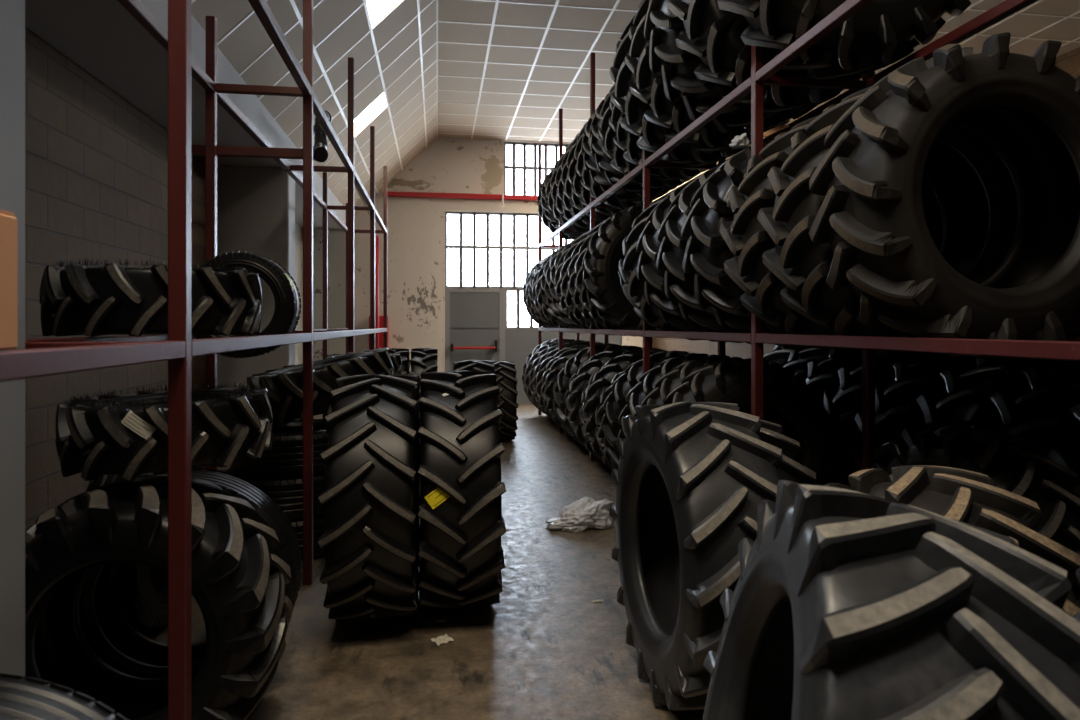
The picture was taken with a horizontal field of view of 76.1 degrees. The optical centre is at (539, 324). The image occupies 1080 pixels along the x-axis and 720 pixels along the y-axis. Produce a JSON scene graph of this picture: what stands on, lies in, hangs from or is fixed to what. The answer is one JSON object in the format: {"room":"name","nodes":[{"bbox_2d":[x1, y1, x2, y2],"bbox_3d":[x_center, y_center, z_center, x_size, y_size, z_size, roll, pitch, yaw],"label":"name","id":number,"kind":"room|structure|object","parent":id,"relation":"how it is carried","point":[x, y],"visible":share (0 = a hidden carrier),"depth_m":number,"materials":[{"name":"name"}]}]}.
{"room":"tire warehouse","nodes":[
{"label":"tire warehouse","id":0,"kind":"room"},
{"bbox_2d":[25,27,302,529],"bbox_3d":[-3.033,-0.250,4.400,0.200,3.500,16.800,0,0,-8],"label":"wall","id":1,"kind":"structure","parent":0,"point":[96,164],"depth_m":4.43,"materials":[{"name":"concrete"}]},
{"bbox_2d":[217,166,294,470],"bbox_3d":[-3.002,-0.070,7.312,0.720,3.140,0.350,0,0,-8],"label":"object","id":2,"kind":"structure","parent":1,"relation":"attached to","point":[256,205],"depth_m":7.15,"materials":[{"name":"concrete"}]},
{"bbox_2d":[313,228,345,360],"bbox_3d":[-3.689,-0.070,11.911,0.720,3.140,0.350,0,0,-8],"label":"trim","id":3,"kind":"structure","parent":1,"relation":"attached to","point":[336,237],"depth_m":11.76,"materials":[{"name":"paint"}]},
{"bbox_2d":[137,404,703,719],"bbox_3d":[2.150,1.600,5.073,10.850,0.200,17.200,0,0,-8],"label":"floor","id":4,"kind":"structure","parent":0,"point":[546,651],"depth_m":3.28,"materials":[{"name":"concrete"}]},
{"bbox_2d":[0,0,24,675],"bbox_3d":[-1.687,-0.070,1.649,0.650,3.140,0.360,0,0,-8],"label":"pillar","id":5,"kind":"structure","parent":4,"relation":"on","point":[12,12],"depth_m":1.82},
{"bbox_2d":[0,673,127,719],"bbox_3d":[-1.027,1.060,1.121,0.881,0.881,0.294,0,0,-6],"label":"tyre","id":6,"kind":"object","parent":4,"relation":"on","point":[21,697],"visible":1,"depth_m":1.22,"materials":[{"name":"black rubber"}]},
{"bbox_2d":[86,467,196,629],"bbox_3d":[-1.985,1.050,3.475,0.274,0.900,0.900,0,0,-8],"label":"tyre","id":7,"kind":"object","parent":4,"relation":"on","point":[140,591],"visible":0.21,"depth_m":3.16,"materials":[{"name":"black rubber"}]},
{"bbox_2d":[25,475,292,719],"bbox_3d":[-1.361,1.015,2.345,0.969,0.970,0.430,0,0,-8],"label":"tyre","id":8,"kind":"object","parent":4,"relation":"on","point":[238,586],"visible":0.79,"depth_m":2.21,"materials":[{"name":"black rubber"}]},
{"bbox_2d":[55,381,273,480],"bbox_3d":[-1.382,0.369,2.585,0.721,0.294,0.716,0,0,-32],"label":"tyre","id":9,"kind":"object","parent":8,"relation":"on","point":[113,434],"visible":0.91,"depth_m":2.33,"materials":[{"name":"black rubber"}]},
{"bbox_2d":[124,414,149,435],"bbox_3d":[-1.324,0.328,2.265,0.080,0.077,0.005,0,0,-7],"label":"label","id":10,"kind":"object","parent":9,"relation":"attached to","point":[134,424],"depth_m":2.27,"materials":[{"name":"white paper"}]},
{"bbox_2d":[79,468,301,677],"bbox_3d":[-1.447,1.050,2.787,0.901,0.901,0.274,0,0,-13],"label":"tyre","id":11,"kind":"object","parent":4,"relation":"on","point":[105,629],"visible":0.27,"depth_m":2.81,"materials":[{"name":"black rubber"}]},
{"bbox_2d":[0,0,386,719],"bbox_3d":[-1.859,-0.410,4.950,0.785,3.820,10.150,0,0,-8],"label":"storage rack","id":12,"kind":"object","parent":4,"relation":"on","point":[47,356],"visible":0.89,"depth_m":2.75,"materials":[{"name":"red metal"}]},
{"bbox_2d":[0,209,16,349],"bbox_3d":[-1.154,-0.078,0.927,0.532,0.242,0.535,0,0,-8],"label":"cardboard box","id":13,"kind":"object","parent":12,"relation":"on","point":[8,223],"visible":1,"depth_m":1.20,"materials":[{"name":"brown cardboard"}]},
{"bbox_2d":[38,257,262,336],"bbox_3d":[-1.586,-0.106,2.868,0.811,0.297,0.811,0,0,-26],"label":"tyre","id":14,"kind":"object","parent":12,"relation":"on","point":[76,299],"visible":0.92,"depth_m":2.54,"materials":[{"name":"black rubber"}]},
{"bbox_2d":[193,251,300,357],"bbox_3d":[-1.558,-0.105,3.630,0.554,0.554,0.180,0,0,-6],"label":"tyre","id":15,"kind":"object","parent":12,"relation":"on","point":[285,318],"visible":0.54,"depth_m":3.56,"materials":[{"name":"black rubber"}]},
{"bbox_2d":[287,514,323,560],"bbox_3d":[-1.696,1.366,4.721,0.840,0.260,0.840,0,0,-8],"label":"tyre","id":16,"kind":"object","parent":4,"relation":"on","point":[318,521],"visible":0.08,"depth_m":4.40,"materials":[{"name":"black rubber"}]},
{"bbox_2d":[225,468,324,518],"bbox_3d":[-1.703,1.094,4.700,0.840,0.260,0.840,0,0,-8],"label":"tyre","id":17,"kind":"object","parent":16,"relation":"on","point":[286,490],"visible":0.25,"depth_m":4.33,"materials":[{"name":"black rubber"}]},
{"bbox_2d":[230,419,327,475],"bbox_3d":[-1.677,0.822,4.734,0.841,0.260,0.841,0,0,-8],"label":"tyre","id":18,"kind":"object","parent":17,"relation":"on","point":[285,456],"visible":0.33,"depth_m":4.35,"materials":[{"name":"black rubber"}]},
{"bbox_2d":[247,348,394,423],"bbox_3d":[-1.550,0.424,4.945,1.027,0.516,1.009,0,0,-20],"label":"tyre","id":19,"kind":"object","parent":18,"relation":"on","point":[285,385],"visible":0.57,"depth_m":4.52,"materials":[{"name":"black rubber"}]},
{"bbox_2d":[318,374,420,619],"bbox_3d":[-0.850,0.880,3.634,0.420,1.239,1.239,0,0,-8],"label":"tyre","id":20,"kind":"object","parent":4,"relation":"on","point":[370,498],"visible":0.98,"depth_m":3.12,"materials":[{"name":"black rubber"}]},
{"bbox_2d":[376,236,378,348],"bbox_3d":[-2.753,0.000,11.671,0.060,3.000,0.060,0,0,-8],"label":"pipe","id":21,"kind":"object","parent":4,"relation":"on","point":[377,237],"visible":0.63,"depth_m":11.64,"materials":[{"name":"red metal"}]},
{"bbox_2d":[388,348,409,374],"bbox_3d":[-1.565,0.875,7.471,0.285,1.248,1.248,0,0,-8],"label":"tyre","id":22,"kind":"object","parent":4,"relation":"on","point":[404,353],"visible":0.12,"depth_m":7.31,"materials":[{"name":"black rubber"}]},
{"bbox_2d":[410,348,437,425],"bbox_3d":[-1.264,0.875,7.556,0.285,1.248,1.248,0,0,-8],"label":"tyre","id":23,"kind":"object","parent":4,"relation":"on","point":[423,360],"visible":0.3,"depth_m":7.23,"materials":[{"name":"black rubber"}]},
{"bbox_2d":[418,371,505,607],"bbox_3d":[-0.447,0.875,3.775,0.405,1.250,1.250,0,0,-8],"label":"tyre","id":24,"kind":"object","parent":4,"relation":"on","point":[462,523],"visible":1,"depth_m":3.26,"materials":[{"name":"black rubber"}]},
{"bbox_2d":[427,489,446,505],"bbox_3d":[-0.471,0.791,3.182,0.096,0.089,0.010,0,-6,-8],"label":"sticker","id":25,"kind":"object","parent":24,"relation":"attached to","point":[435,497],"depth_m":3.18,"materials":[{"name":"yellow paper"}]},
{"bbox_2d":[453,360,494,373],"bbox_3d":[-0.604,0.910,6.280,0.360,1.180,1.180,0,0,-8],"label":"tyre","id":26,"kind":"object","parent":4,"relation":"on","point":[468,365],"visible":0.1,"depth_m":6.13,"materials":[{"name":"black rubber"}]},
{"bbox_2d":[493,361,518,439],"bbox_3d":[-0.537,0.985,9.020,0.400,1.030,1.030,0,0,-8],"label":"tyre","id":27,"kind":"object","parent":4,"relation":"on","point":[506,380],"visible":0.56,"depth_m":8.62,"materials":[{"name":"black rubber"}]},
{"bbox_2d":[525,339,569,412],"bbox_3d":[0.399,0.860,10.979,1.280,1.280,0.380,0,0,-8],"label":"tyre","id":28,"kind":"object","parent":4,"relation":"on","point":[532,359],"visible":0.11,"depth_m":10.87,"materials":[{"name":"black rubber"}]},
{"bbox_2d":[529,339,573,414],"bbox_3d":[0.471,0.860,10.606,1.280,1.280,0.380,0,0,-8],"label":"tyre","id":29,"kind":"object","parent":4,"relation":"on","point":[535,363],"visible":0.17,"depth_m":10.50,"materials":[{"name":"black rubber"}]},
{"bbox_2d":[532,340,581,413],"bbox_3d":[0.530,0.860,10.230,1.280,1.280,0.380,0,0,-8],"label":"tyre","id":30,"kind":"object","parent":4,"relation":"on","point":[548,351],"visible":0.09,"depth_m":10.13,"materials":[{"name":"black rubber"}]},
{"bbox_2d":[536,340,583,422],"bbox_3d":[0.579,0.860,9.854,1.279,1.279,0.380,0,0,-8],"label":"tyre","id":31,"kind":"object","parent":4,"relation":"on","point":[550,356],"visible":0.15,"depth_m":9.73,"materials":[{"name":"black rubber"}]},
{"bbox_2d":[541,341,589,420],"bbox_3d":[0.655,0.860,9.400,1.280,1.280,0.380,0,0,-8],"label":"tyre","id":32,"kind":"object","parent":4,"relation":"on","point":[568,347],"visible":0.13,"depth_m":9.30,"materials":[{"name":"black rubber"}]},
{"bbox_2d":[544,342,603,431],"bbox_3d":[0.699,0.860,9.022,1.280,1.280,0.380,0,0,-8],"label":"tyre","id":33,"kind":"object","parent":4,"relation":"on","point":[551,379],"visible":0.26,"depth_m":8.87,"materials":[{"name":"black rubber"}]},
{"bbox_2d":[546,496,614,531],"bbox_3d":[0.308,1.394,5.126,0.558,0.209,0.290,0,0,-8],"label":"plastic bag","id":34,"kind":"object","parent":4,"relation":"on","point":[585,513],"visible":0.98,"depth_m":5.05,"materials":[{"name":"white plastic"}]},
{"bbox_2d":[554,343,621,443],"bbox_3d":[0.806,0.860,8.270,1.279,1.279,0.380,0,0,-8],"label":"tyre","id":35,"kind":"object","parent":4,"relation":"on","point":[571,366],"visible":0.23,"depth_m":8.10,"materials":[{"name":"black rubber"}]},
{"bbox_2d":[567,345,641,456],"bbox_3d":[0.935,0.860,7.439,1.279,1.279,0.380,0,0,-8],"label":"tyre","id":36,"kind":"object","parent":4,"relation":"on","point":[598,360],"visible":0.27,"depth_m":7.28,"materials":[{"name":"black rubber"}]},
{"bbox_2d":[595,363,632,469],"bbox_3d":[1.103,0.900,6.312,1.200,1.200,0.380,0,0,-8],"label":"tyre","id":37,"kind":"object","parent":4,"relation":"on","point":[599,412],"visible":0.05,"depth_m":6.23,"materials":[{"name":"black rubber"}]},
{"bbox_2d":[582,348,667,469],"bbox_3d":[1.048,0.860,6.688,1.279,1.279,0.380,0,0,-8],"label":"tyre","id":38,"kind":"object","parent":4,"relation":"on","point":[603,377],"visible":0.27,"depth_m":6.53,"materials":[{"name":"black rubber"}]},
{"bbox_2d":[601,351,693,469],"bbox_3d":[1.168,0.860,5.938,1.280,1.280,0.380,0,0,-8],"label":"tyre","id":39,"kind":"object","parent":4,"relation":"on","point":[615,402],"visible":0.18,"depth_m":5.79,"materials":[{"name":"black rubber"}]},
{"bbox_2d":[617,353,749,438],"bbox_3d":[1.241,0.860,5.352,1.279,1.279,0.380,0,0,-8],"label":"tyre","id":40,"kind":"object","parent":4,"relation":"on","point":[636,395],"visible":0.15,"depth_m":5.26,"materials":[{"name":"black rubber"}]},
{"bbox_2d":[609,402,782,709],"bbox_3d":[0.627,0.910,2.844,0.410,1.179,1.179,0,0,-8],"label":"tyre","id":41,"kind":"object","parent":4,"relation":"on","point":[691,478],"visible":0.77,"depth_m":2.54,"materials":[{"name":"grey rubber"}]},
{"bbox_2d":[641,355,777,423],"bbox_3d":[1.310,0.860,4.968,1.279,1.280,0.380,0,0,-8],"label":"tyre","id":42,"kind":"object","parent":4,"relation":"on","point":[672,380],"visible":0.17,"depth_m":4.88,"materials":[{"name":"rubber"}]},
{"bbox_2d":[665,358,846,485],"bbox_3d":[1.371,0.860,4.583,1.279,1.279,0.380,0,0,-8],"label":"tyre","id":43,"kind":"object","parent":4,"relation":"on","point":[794,405],"visible":0.43,"depth_m":4.47,"materials":[{"name":"rubber"}]},
{"bbox_2d":[764,345,810,365],"bbox_3d":[2.439,0.820,6.319,1.359,1.359,0.470,0,0,-8],"label":"tyre","id":44,"kind":"object","parent":4,"relation":"on","point":[780,355],"visible":0.06,"depth_m":6.16,"materials":[{"name":"black rubber"}]},
{"bbox_2d":[759,419,816,484],"bbox_3d":[0.974,0.980,3.401,0.400,1.039,1.040,0,0,-8],"label":"tyre","id":45,"kind":"object","parent":4,"relation":"on","point":[771,433],"visible":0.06,"depth_m":3.18,"materials":[{"name":"black rubber"}]},
{"bbox_2d":[538,0,1079,469],"bbox_3d":[1.144,-0.750,6.053,0.700,4.500,11.235,0,0,-8],"label":"storage rack","id":46,"kind":"object","parent":4,"relation":"on","point":[761,75],"visible":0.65,"depth_m":3.69,"materials":[{"name":"red metal"}]},
{"bbox_2d":[535,249,563,327],"bbox_3d":[0.577,-0.522,9.853,1.280,1.280,0.380,0,0,-8],"label":"tyre","id":47,"kind":"object","parent":46,"relation":"on","point":[546,313],"visible":0.16,"depth_m":9.73,"materials":[{"name":"black rubber"}]},
{"bbox_2d":[532,252,570,332],"bbox_3d":[0.520,-0.522,10.229,1.280,1.280,0.380,0,0,-8],"label":"tyre","id":48,"kind":"object","parent":46,"relation":"on","point":[534,283],"visible":0.08,"depth_m":10.12,"materials":[{"name":"black rubber"}]},
{"bbox_2d":[537,179,576,239],"bbox_3d":[0.519,-1.826,10.236,1.128,1.130,0.380,0,0,-8],"label":"tyre","id":49,"kind":"object","parent":46,"relation":"on","point":[545,221],"visible":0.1,"depth_m":10.14,"materials":[{"name":"black rubber"}]},
{"bbox_2d":[541,171,584,236],"bbox_3d":[0.576,-1.826,9.856,1.129,1.130,0.380,0,0,-8],"label":"tyre","id":50,"kind":"object","parent":46,"relation":"on","point":[547,211],"visible":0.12,"depth_m":9.76,"materials":[{"name":"black rubber"}]},
{"bbox_2d":[541,247,586,333],"bbox_3d":[0.645,-0.522,9.398,1.278,1.278,0.380,0,0,-8],"label":"tyre","id":51,"kind":"object","parent":46,"relation":"on","point":[543,294],"visible":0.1,"depth_m":9.29,"materials":[{"name":"black rubber"}]},
{"bbox_2d":[546,164,589,231],"bbox_3d":[0.644,-1.826,9.398,1.130,1.128,0.380,0,0,-8],"label":"tyre","id":52,"kind":"object","parent":46,"relation":"on","point":[559,216],"visible":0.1,"depth_m":9.29,"materials":[{"name":"black rubber"}]},
{"bbox_2d":[550,157,597,228],"bbox_3d":[0.701,-1.826,9.022,1.129,1.130,0.380,0,0,-8],"label":"tyre","id":53,"kind":"object","parent":46,"relation":"on","point":[567,215],"visible":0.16,"depth_m":8.92,"materials":[{"name":"black rubber"}]},
{"bbox_2d":[555,149,603,224],"bbox_3d":[0.757,-1.826,8.646,1.130,1.129,0.380,0,0,-8],"label":"tyre","id":54,"kind":"object","parent":46,"relation":"on","point":[566,203],"visible":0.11,"depth_m":8.54,"materials":[{"name":"black rubber"}]},
{"bbox_2d":[545,244,623,333],"bbox_3d":[0.701,-0.522,9.022,1.280,1.280,0.380,0,0,-8],"label":"tyre","id":55,"kind":"object","parent":46,"relation":"on","point":[547,277],"visible":0.15,"depth_m":8.92,"materials":[{"name":"black rubber"}]},
{"bbox_2d":[561,141,611,219],"bbox_3d":[0.813,-1.826,8.271,1.129,1.130,0.380,0,0,-8],"label":"tyre","id":56,"kind":"object","parent":46,"relation":"on","point":[568,191],"visible":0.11,"depth_m":8.16,"materials":[{"name":"black rubber"}]},
{"bbox_2d":[549,239,625,328],"bbox_3d":[0.757,-0.522,8.646,1.280,1.280,0.380,0,0,-8],"label":"tyre","id":57,"kind":"object","parent":46,"relation":"on","point":[552,285],"visible":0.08,"depth_m":8.54,"materials":[{"name":"black rubber"}]},
{"bbox_2d":[554,234,624,334],"bbox_3d":[0.813,-0.522,8.271,1.280,1.280,0.380,0,0,-8],"label":"tyre","id":58,"kind":"object","parent":46,"relation":"on","point":[557,278],"visible":0.06,"depth_m":8.16,"materials":[{"name":"black rubber"}]},
{"bbox_2d":[560,231,622,328],"bbox_3d":[0.869,-0.522,7.895,1.280,1.280,0.380,0,0,-8],"label":"tyre","id":59,"kind":"object","parent":46,"relation":"on","point":[564,276],"visible":0.16,"depth_m":7.77,"materials":[{"name":"black rubber"}]},
{"bbox_2d":[566,129,623,215],"bbox_3d":[0.869,-1.826,7.895,1.129,1.130,0.380,0,0,-8],"label":"tyre","id":60,"kind":"object","parent":46,"relation":"on","point":[573,176],"visible":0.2,"depth_m":7.78,"materials":[{"name":"black rubber"}]},
{"bbox_2d":[575,216,616,329],"bbox_3d":[0.993,-0.522,7.064,1.280,1.280,0.380,0,0,-8],"label":"tyre","id":61,"kind":"object","parent":46,"relation":"on","point":[581,289],"visible":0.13,"depth_m":6.95,"materials":[{"name":"black rubber"}]},
{"bbox_2d":[568,223,624,335],"bbox_3d":[0.937,-0.522,7.440,1.280,1.280,0.380,0,0,-8],"label":"tyre","id":62,"kind":"object","parent":46,"relation":"on","point":[575,254],"visible":0.15,"depth_m":7.33,"materials":[{"name":"black rubber"}]},
{"bbox_2d":[574,119,656,208],"bbox_3d":[0.937,-1.826,7.440,1.129,1.130,0.380,0,0,-8],"label":"tyre","id":63,"kind":"object","parent":46,"relation":"on","point":[586,181],"visible":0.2,"depth_m":7.34,"materials":[{"name":"black rubber"}]},
{"bbox_2d":[582,205,657,336],"bbox_3d":[1.049,-0.522,6.688,1.280,1.280,0.380,0,0,-8],"label":"tyre","id":64,"kind":"object","parent":46,"relation":"on","point":[603,252],"visible":0.38,"depth_m":6.48,"materials":[{"name":"black rubber"}]},
{"bbox_2d":[581,107,668,202],"bbox_3d":[0.993,-1.826,7.064,1.130,1.129,0.380,0,0,-8],"label":"tyre","id":65,"kind":"object","parent":46,"relation":"on","point":[598,178],"visible":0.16,"depth_m":6.97,"materials":[{"name":"black rubber"}]},
{"bbox_2d":[590,95,682,195],"bbox_3d":[1.049,-1.826,6.688,1.129,1.130,0.380,0,0,-8],"label":"tyre","id":66,"kind":"object","parent":46,"relation":"on","point":[603,161],"visible":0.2,"depth_m":6.59,"materials":[{"name":"black rubber"}]},
{"bbox_2d":[599,83,696,187],"bbox_3d":[1.105,-1.826,6.312,1.129,1.130,0.380,0,0,-8],"label":"tyre","id":67,"kind":"object","parent":46,"relation":"on","point":[606,132],"visible":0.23,"depth_m":6.21,"materials":[{"name":"black rubber"}]},
{"bbox_2d":[619,192,695,340],"bbox_3d":[1.236,-0.477,5.435,1.200,1.199,0.470,0,0,-8],"label":"tyre","id":68,"kind":"object","parent":46,"relation":"on","point":[633,289],"visible":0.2,"depth_m":5.31,"materials":[{"name":"black rubber"}]},
{"bbox_2d":[609,91,717,179],"bbox_3d":[1.161,-1.826,5.936,1.130,1.130,0.380,0,0,-8],"label":"tyre","id":69,"kind":"object","parent":46,"relation":"on","point":[624,139],"visible":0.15,"depth_m":5.85,"materials":[{"name":"black rubber"}]},
{"bbox_2d":[609,14,742,165],"bbox_3d":[1.236,-1.957,5.435,1.359,1.359,0.470,0,0,-8],"label":"tyre","id":70,"kind":"object","parent":46,"relation":"on","point":[652,135],"visible":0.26,"depth_m":5.31,"materials":[{"name":"black rubber"}]},
{"bbox_2d":[636,178,730,341],"bbox_3d":[1.306,-0.477,4.965,1.200,1.199,0.470,0,0,-8],"label":"tyre","id":71,"kind":"object","parent":46,"relation":"on","point":[648,245],"visible":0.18,"depth_m":4.83,"materials":[{"name":"black rubber"}]},
{"bbox_2d":[625,0,777,150],"bbox_3d":[1.306,-1.957,4.965,1.360,1.360,0.470,0,0,-8],"label":"tyre","id":72,"kind":"object","parent":46,"relation":"on","point":[673,115],"visible":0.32,"depth_m":4.83,"materials":[{"name":"black rubber"}]},
{"bbox_2d":[656,164,764,343],"bbox_3d":[1.376,-0.477,4.495,1.198,1.200,0.470,0,0,-8],"label":"tyre","id":73,"kind":"object","parent":46,"relation":"on","point":[678,284],"visible":0.24,"depth_m":4.36,"materials":[{"name":"black rubber"}]},
{"bbox_2d":[644,0,817,132],"bbox_3d":[1.376,-1.957,4.495,1.360,1.360,0.470,0,0,-8],"label":"tyre","id":74,"kind":"object","parent":46,"relation":"on","point":[662,27],"visible":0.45,"depth_m":4.38,"materials":[{"name":"black rubber"}]},
{"bbox_2d":[681,142,802,345],"bbox_3d":[1.447,-0.477,4.025,1.200,1.198,0.470,0,0,-8],"label":"tyre","id":75,"kind":"object","parent":46,"relation":"on","point":[706,251],"visible":0.38,"depth_m":3.85,"materials":[{"name":"black rubber"}]},
{"bbox_2d":[668,0,861,112],"bbox_3d":[1.447,-1.957,4.025,1.359,1.359,0.470,0,0,-8],"label":"tyre","id":76,"kind":"object","parent":46,"relation":"on","point":[713,34],"visible":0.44,"depth_m":3.89,"materials":[{"name":"black rubber"}]},
{"bbox_2d":[719,116,941,349],"bbox_3d":[1.527,-0.465,3.488,1.180,1.179,0.430,0,0,-8],"label":"tyre","id":77,"kind":"object","parent":46,"relation":"on","point":[745,236],"visible":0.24,"depth_m":3.35,"materials":[{"name":"rubber"}]},
{"bbox_2d":[717,0,970,79],"bbox_3d":[1.533,-1.957,3.444,1.360,1.360,0.470,0,0,-8],"label":"tyre","id":78,"kind":"object","parent":46,"relation":"on","point":[882,33],"visible":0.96,"depth_m":3.30,"materials":[{"name":"black rubber"}]},
{"bbox_2d":[757,86,1016,352],"bbox_3d":[1.591,-0.465,3.060,1.180,1.179,0.430,0,0,-8],"label":"tyre","id":79,"kind":"object","parent":46,"relation":"on","point":[973,189],"visible":0.41,"depth_m":2.95,"materials":[{"name":"rubber"}]},
{"bbox_2d":[809,32,1079,357],"bbox_3d":[1.654,-0.465,2.633,1.180,1.179,0.430,0,0,-8],"label":"tyre","id":80,"kind":"object","parent":46,"relation":"on","point":[1025,108],"visible":0.93,"depth_m":2.47,"materials":[{"name":"rubber"}]},
{"bbox_2d":[782,346,841,379],"bbox_3d":[2.510,0.820,5.845,1.360,1.360,0.470,0,0,-8],"label":"tyre","id":81,"kind":"object","parent":4,"relation":"on","point":[797,362],"visible":0.09,"depth_m":5.67,"materials":[{"name":"black rubber"}]},
{"bbox_2d":[806,348,879,408],"bbox_3d":[2.580,0.820,5.370,1.360,1.360,0.470,0,0,-8],"label":"tyre","id":82,"kind":"object","parent":4,"relation":"on","point":[822,376],"visible":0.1,"depth_m":5.19,"materials":[{"name":"black rubber"}]},
{"bbox_2d":[823,352,939,486],"bbox_3d":[2.651,0.820,4.895,1.360,1.360,0.470,0,0,-8],"label":"tyre","id":83,"kind":"object","parent":4,"relation":"on","point":[846,401],"visible":0.17,"depth_m":4.69,"materials":[{"name":"black rubber"}]},
{"bbox_2d":[703,480,1079,719],"bbox_3d":[0.608,0.904,1.375,0.697,1.165,1.120,0,0,10],"label":"tyre","id":84,"kind":"object","parent":4,"relation":"on","point":[844,604],"visible":1,"depth_m":1.14,"materials":[{"name":"grey rubber"}]},
{"bbox_2d":[850,352,994,469],"bbox_3d":[2.722,0.820,4.420,1.360,1.360,0.470,0,0,-8],"label":"tyre","id":85,"kind":"object","parent":4,"relation":"on","point":[897,408],"visible":0.18,"depth_m":4.24,"materials":[{"name":"black rubber"}]},
{"bbox_2d":[823,465,1079,616],"bbox_3d":[1.294,0.990,2.306,0.440,1.020,1.020,0,0,-8],"label":"tyre","id":86,"kind":"object","parent":4,"relation":"on","point":[966,496],"visible":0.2,"depth_m":2.14,"materials":[{"name":"rubber"}]},
{"bbox_2d":[871,427,1079,606],"bbox_3d":[1.918,0.980,3.067,0.400,1.039,1.040,0,0,-11],"label":"tyre","id":87,"kind":"object","parent":4,"relation":"on","point":[1017,465],"visible":0.28,"depth_m":2.80,"materials":[{"name":"black rubber"}]},
{"bbox_2d":[901,356,1079,447],"bbox_3d":[2.793,0.820,3.946,1.358,1.358,0.470,0,0,-8],"label":"tyre","id":88,"kind":"object","parent":4,"relation":"on","point":[964,401],"visible":0.23,"depth_m":3.79,"materials":[{"name":"black rubber"}]},
{"bbox_2d":[971,360,1079,459],"bbox_3d":[2.864,0.820,3.471,1.360,1.360,0.470,0,0,-8],"label":"tyre","id":89,"kind":"object","parent":4,"relation":"on","point":[1038,412],"visible":0.34,"depth_m":3.33,"materials":[{"name":"black rubber"}]},
{"bbox_2d":[1045,404,1079,497],"bbox_3d":[2.935,0.820,2.996,1.360,1.360,0.470,0,0,-8],"label":"tyre","id":90,"kind":"object","parent":4,"relation":"on","point":[1068,458],"visible":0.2,"depth_m":3.06,"materials":[{"name":"black rubber"}]},
{"bbox_2d":[354,123,743,371],"bbox_3d":[0.807,-1.100,13.391,10.450,5.200,0.250,0,0,-8],"label":"wall","id":91,"kind":"structure","parent":0,"point":[415,226],"depth_m":12.82,"materials":[{"name":"beige paint"}]},
{"bbox_2d":[387,191,537,200],"bbox_3d":[-0.616,-2.405,12.996,4.580,0.090,0.070,0,0,-8],"label":"pipe","id":92,"kind":"object","parent":91,"relation":"attached to","point":[389,193],"visible":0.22,"depth_m":12.84,"materials":[{"name":"metal"}]},
{"bbox_2d":[445,288,504,371],"bbox_3d":[-1.217,0.405,12.985,1.133,2.190,0.195,0,0,-8],"label":"door","id":93,"kind":"structure","parent":91,"relation":"in","point":[474,317],"depth_m":13.00,"materials":[{"name":"grey metal"}]},
{"bbox_2d":[445,211,567,288],"bbox_3d":[-0.104,-1.410,13.214,3.403,1.440,0.070,0,0,-8],"label":"window","id":94,"kind":"structure","parent":91,"relation":"in","point":[460,246],"depth_m":13.05,"materials":[{"name":"white metal"}]},
{"bbox_2d":[505,289,542,328],"bbox_3d":[0.456,-0.305,13.301,2.270,0.770,0.065,0,0,-8],"label":"window","id":95,"kind":"structure","parent":91,"relation":"in","point":[506,290],"depth_m":13.14,"materials":[{"name":"white metal"}]},
{"bbox_2d":[504,142,569,194],"bbox_3d":[0.442,-2.955,13.296,2.300,1.050,0.070,0,0,-8],"label":"window","id":96,"kind":"structure","parent":91,"relation":"in","point":[513,167],"depth_m":13.16,"materials":[{"name":"white metal"}]},
{"bbox_2d":[505,329,620,403],"bbox_3d":[0.458,0.790,13.288,2.270,1.420,0.050,0,0,-8],"label":"wall panel","id":97,"kind":"object","parent":91,"relation":"attached to","point":[519,343],"visible":0.14,"depth_m":13.15,"materials":[{"name":"grey paint"}]},
{"bbox_2d":[191,0,1079,215],"bbox_3d":[2.493,-2.755,5.091,9.566,1.590,16.665,0,0,-8],"label":"ceiling","id":98,"kind":"structure","parent":0,"point":[247,42],"depth_m":8.26,"materials":[{"name":"tile"}]},
{"bbox_2d":[25,0,345,228],"bbox_3d":[-2.563,-1.880,4.370,0.720,0.480,16.600,0,0,-8],"label":"beam","id":99,"kind":"structure","parent":98,"relation":"attached to","point":[102,37],"depth_m":4.48,"materials":[{"name":"concrete"}]},
{"bbox_2d":[331,123,375,348],"bbox_3d":[-2.431,-0.755,9.104,0.084,2.510,5.057,0,0,-8],"label":"drain pipe","id":100,"kind":"object","parent":98,"relation":"hanging from","point":[360,195],"visible":0.1,"depth_m":11.56,"materials":[{"name":"red metal"}]},
{"bbox_2d":[313,110,331,161],"bbox_3d":[-2.024,-1.756,6.396,0.159,0.569,0.422,0,0,-8],"label":"pipe elbow","id":101,"kind":"object","parent":100,"relation":"attached to","point":[320,153],"visible":0.67,"depth_m":6.32,"materials":[{"name":"black metal"}]},
{"bbox_2d":[191,0,1079,205],"bbox_3d":[2.503,-2.728,5.126,9.536,1.547,16.600,0,0,-8],"label":"grid","id":102,"kind":"object","parent":98,"relation":"attached to","point":[292,2],"visible":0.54,"depth_m":8.42,"materials":[{"name":"white metal"}]},
{"bbox_2d":[652,337,783,358],"bbox_3d":[3.219,0.050,7.053,0.150,2.900,13.000,0,0,-8],"label":"wall partition","id":103,"kind":"structure","parent":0,"point":[743,350],"depth_m":10.82,"materials":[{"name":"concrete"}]},
{"bbox_2d":[1054,47,1079,78],"bbox_3d":[7.303,-1.100,5.943,0.200,5.200,16.800,0,0,-8],"label":"wall","id":104,"kind":"structure","parent":0,"point":[1069,62],"depth_m":8.80,"materials":[{"name":"paint"}]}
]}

